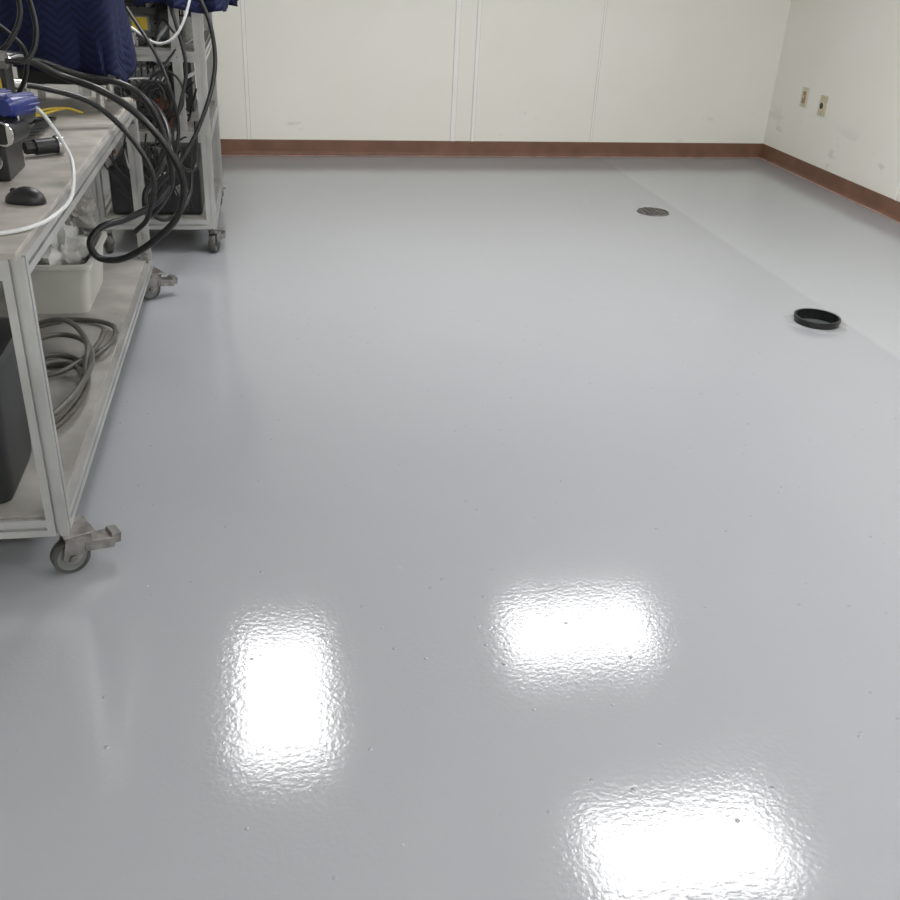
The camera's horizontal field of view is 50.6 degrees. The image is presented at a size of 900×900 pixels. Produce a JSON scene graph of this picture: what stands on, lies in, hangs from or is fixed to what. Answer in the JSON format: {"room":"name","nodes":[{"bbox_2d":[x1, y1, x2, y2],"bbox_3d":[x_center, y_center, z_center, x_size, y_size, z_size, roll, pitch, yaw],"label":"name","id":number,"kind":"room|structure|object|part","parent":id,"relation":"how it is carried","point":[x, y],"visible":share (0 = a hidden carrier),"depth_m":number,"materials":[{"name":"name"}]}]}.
{"room":"laboratory","nodes":[
{"label":"laboratory","id":0,"kind":"room"},
{"bbox_2d":[12,0,790,142],"bbox_3d":[-0.471,-3.557,6.998,6.706,2.700,0.101,-4,29,-12],"label":"wall","id":1,"kind":"structure","parent":0,"point":[672,71],"depth_m":7.47,"materials":[{"name":"white paint"}]},
{"bbox_2d":[240,0,250,138],"bbox_3d":[-1.479,-3.520,6.704,0.032,2.582,0.006,-4,29,-12],"label":"trim","id":2,"kind":"structure","parent":1,"relation":"attached to","point":[242,2],"depth_m":7.07,"materials":[{"name":"plastic"}]},
{"bbox_2d":[110,139,762,157],"bbox_3d":[-0.517,-2.386,7.546,6.606,0.118,0.046,-4,29,-12],"label":"baseboard","id":3,"kind":"structure","parent":1,"relation":"attached to","point":[229,147],"depth_m":7.72,"materials":[{"name":"brown plastic"}]},
{"bbox_2d":[450,0,461,140],"bbox_3d":[0.081,-3.616,7.039,0.044,2.582,0.010,-4,29,-12],"label":"trim","id":4,"kind":"structure","parent":1,"relation":"attached to","point":[458,2],"depth_m":7.39,"materials":[{"name":"plastic"}]},
{"bbox_2d":[470,0,481,140],"bbox_3d":[0.241,-3.626,7.073,0.034,2.582,0.010,-3,29,-12],"label":"trim","id":5,"kind":"structure","parent":1,"relation":"attached to","point":[479,9],"depth_m":7.42,"materials":[{"name":"plastic"}]},
{"bbox_2d":[589,0,607,141],"bbox_3d":[1.226,-3.688,7.289,0.022,2.582,0.004,-4,29,-12],"label":"trim","id":6,"kind":"structure","parent":1,"relation":"attached to","point":[606,1],"depth_m":7.63,"materials":[{"name":"plastic"}]},
{"bbox_2d":[0,155,899,899],"bbox_3d":[0.304,-0.068,3.438,6.800,0.001,10.500,-2,29,-10],"label":"floor","id":7,"kind":"structure","parent":0,"point":[491,528],"depth_m":2.68,"materials":[{"name":"grey paint"}]},
{"bbox_2d":[0,95,177,572],"bbox_3d":[-1.524,-0.585,3.281,0.935,0.884,2.362,-2,29,-10],"label":"equipment cart","id":8,"kind":"object","parent":7,"relation":"on","point":[45,501],"visible":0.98,"depth_m":2.72,"materials":[{"name":"metal"}]},
{"bbox_2d":[0,317,31,503],"bbox_3d":[-1.385,-0.099,2.487,0.508,0.410,0.332,-2,29,-10],"label":"storage tote","id":9,"kind":"object","parent":8,"relation":"on","point":[15,442],"visible":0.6,"depth_m":2.49,"materials":[{"name":"grey plastic"}]},
{"bbox_3d":[-1.376,-0.263,2.399,0.508,0.035,0.332,-2,29,-10],"label":"lid","id":10,"kind":"part","parent":9,"relation":"part of","materials":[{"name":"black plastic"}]},
{"bbox_2d":[0,0,38,92],"bbox_3d":[-1.535,-1.307,2.908,0.538,0.735,0.310,-2,29,-10],"label":"cables","id":11,"kind":"object","parent":8,"relation":"on","point":[6,72],"visible":0.88,"depth_m":2.94,"materials":[{"name":"black rubber"}]},
{"bbox_2d":[5,186,46,205],"bbox_3d":[-1.114,-0.669,2.496,0.106,0.043,0.061,3,28,1],"label":"computer mouse","id":12,"kind":"object","parent":8,"relation":"on","point":[24,195],"visible":1,"depth_m":2.48,"materials":[{"name":"black plastic"}]},
{"bbox_2d":[0,88,75,235],"bbox_3d":[-1.229,-0.771,2.471,0.464,0.235,0.778,-2,29,-10],"label":"control box","id":13,"kind":"object","parent":8,"relation":"on","point":[17,110],"visible":1,"depth_m":2.66,"materials":[{"name":"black plastic"}]},
{"bbox_2d":[21,117,55,140],"bbox_3d":[-1.440,-1.059,3.193,0.115,0.031,0.706,-2,29,-10],"label":"wires","id":14,"kind":"object","parent":8,"relation":"on","point":[38,125],"visible":0.4,"depth_m":3.28,"materials":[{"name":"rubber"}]},
{"bbox_2d":[22,135,65,154],"bbox_3d":[-1.277,-0.954,2.994,0.058,0.058,0.120,27,36,37],"label":"coupling","id":15,"kind":"object","parent":8,"relation":"on","point":[41,146],"visible":0.91,"depth_m":2.98,"materials":[{"name":"black plastic"}]},
{"bbox_2d":[35,107,82,116],"bbox_3d":[-1.494,-1.264,3.569,0.033,0.035,0.257,20,33,29],"label":"cable","id":16,"kind":"object","parent":8,"relation":"on","point":[52,109],"visible":0.7,"depth_m":3.57,"materials":[{"name":"yellow plastic"}]},
{"bbox_2d":[0,0,136,111],"bbox_3d":[-1.496,-1.657,3.703,0.498,0.606,0.474,-2,29,-10],"label":"blanket","id":17,"kind":"object","parent":8,"relation":"on","point":[94,37],"visible":0.8,"depth_m":3.55,"materials":[{"name":"blue fabric"}]},
{"bbox_2d":[31,190,106,313],"bbox_3d":[-1.558,-0.815,3.794,0.308,0.418,0.491,-2,29,-10],"label":"plastic storage bin","id":18,"kind":"object","parent":8,"relation":"on","point":[66,279],"visible":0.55,"depth_m":3.70,"materials":[{"name":"white plastic"}]},
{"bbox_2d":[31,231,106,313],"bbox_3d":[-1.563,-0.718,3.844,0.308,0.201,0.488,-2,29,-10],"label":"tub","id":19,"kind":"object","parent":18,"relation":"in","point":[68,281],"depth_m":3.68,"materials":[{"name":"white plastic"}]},
{"bbox_2d":[0,257,145,518],"bbox_3d":[-1.554,-0.346,3.376,0.705,0.010,2.235,-2,29,-10],"label":"shelf","id":20,"kind":"object","parent":8,"relation":"attached to","point":[117,300],"depth_m":3.26,"materials":[{"name":"grey metal"}]},
{"bbox_2d":[30,317,118,439],"bbox_3d":[-1.370,-0.291,3.162,0.439,0.108,1.048,-2,29,-10],"label":"coiled hose","id":21,"kind":"object","parent":8,"relation":"on","point":[77,396],"visible":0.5,"depth_m":3.21,"materials":[{"name":"grey rubber"}]},
{"bbox_2d":[6,50,186,263],"bbox_3d":[-1.264,-1.121,3.639,0.531,0.781,0.940,12,30,17],"label":"bundle","id":22,"kind":"object","parent":8,"relation":"on","point":[163,136],"visible":0.94,"depth_m":3.61,"materials":[{"name":"black rubber"}]},
{"bbox_2d":[78,0,237,252],"bbox_3d":[-1.488,-1.926,4.991,0.797,1.631,1.693,-2,29,-10],"label":"equipment rack","id":23,"kind":"object","parent":7,"relation":"on","point":[169,36],"visible":0.69,"depth_m":4.80,"materials":[{"name":"metal"}]},
{"bbox_3d":[-1.595,-1.516,5.276,0.460,0.252,0.700,-2,29,-10],"label":"tank","id":24,"kind":"part","parent":23,"relation":"part of","materials":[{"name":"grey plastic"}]},
{"bbox_2d":[133,0,237,13],"bbox_3d":[-1.351,-2.519,4.897,0.511,0.487,1.340,-2,29,-10],"label":"blanket","id":25,"kind":"object","parent":23,"relation":"on","point":[139,6],"depth_m":4.48,"materials":[{"name":"blue fabric"}]},
{"bbox_2d":[637,207,668,215],"bbox_3d":[1.360,-1.596,6.382,0.216,0.006,0.216,-2,29,-10],"label":"floor drain grate","id":26,"kind":"object","parent":7,"relation":"on","point":[651,211],"visible":1,"depth_m":6.38,"materials":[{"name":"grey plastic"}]},
{"bbox_2d":[783,308,847,333],"bbox_3d":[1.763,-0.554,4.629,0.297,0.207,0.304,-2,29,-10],"label":"pipe","id":27,"kind":"object","parent":7,"relation":"on","point":[818,321],"visible":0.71,"depth_m":4.57,"materials":[{"name":"plastic"}]},
{"bbox_2d":[763,0,899,201],"bbox_3d":[3.677,-1.356,3.318,0.100,2.700,10.150,-2,29,-10],"label":"wall","id":28,"kind":"structure","parent":0,"point":[847,52],"depth_m":7.05,"materials":[{"name":"white paint"}]},
{"bbox_2d":[799,87,809,107],"bbox_3d":[2.807,-2.797,7.558,0.018,0.148,0.100,-2,29,-10],"label":"wall switch","id":29,"kind":"object","parent":28,"relation":"attached to","point":[805,92],"visible":1,"depth_m":7.55,"materials":[{"name":"plastic"}]},
{"bbox_2d":[817,95,827,116],"bbox_3d":[2.857,-2.642,7.317,0.018,0.148,0.100,-2,29,-10],"label":"power outlet","id":30,"kind":"object","parent":28,"relation":"attached to","point":[824,99],"visible":1,"depth_m":7.31,"materials":[{"name":"beige plastic"}]},
{"bbox_2d":[819,102,823,109],"bbox_3d":[2.854,-2.642,7.316,0.011,0.060,0.060,-2,29,-10],"label":"socket","id":31,"kind":"object","parent":30,"relation":"attached to","point":[821,105],"depth_m":7.31,"materials":[{"name":"black plastic"}]},
{"bbox_2d":[759,144,899,222],"bbox_3d":[3.548,-0.205,3.894,0.046,0.118,10.100,-2,29,-10],"label":"baseboard","id":32,"kind":"structure","parent":28,"relation":"attached to","point":[881,204],"depth_m":7.20,"materials":[{"name":"brown plastic"}]},
{"bbox_2d":[894,180,899,200],"bbox_3d":[3.106,-2.841,5.901,0.005,2.582,0.028,-2,29,-10],"label":"trim","id":33,"kind":"structure","parent":28,"relation":"attached to","point":[898,187],"depth_m":6.48,"materials":[{"name":"plastic"}]}
]}

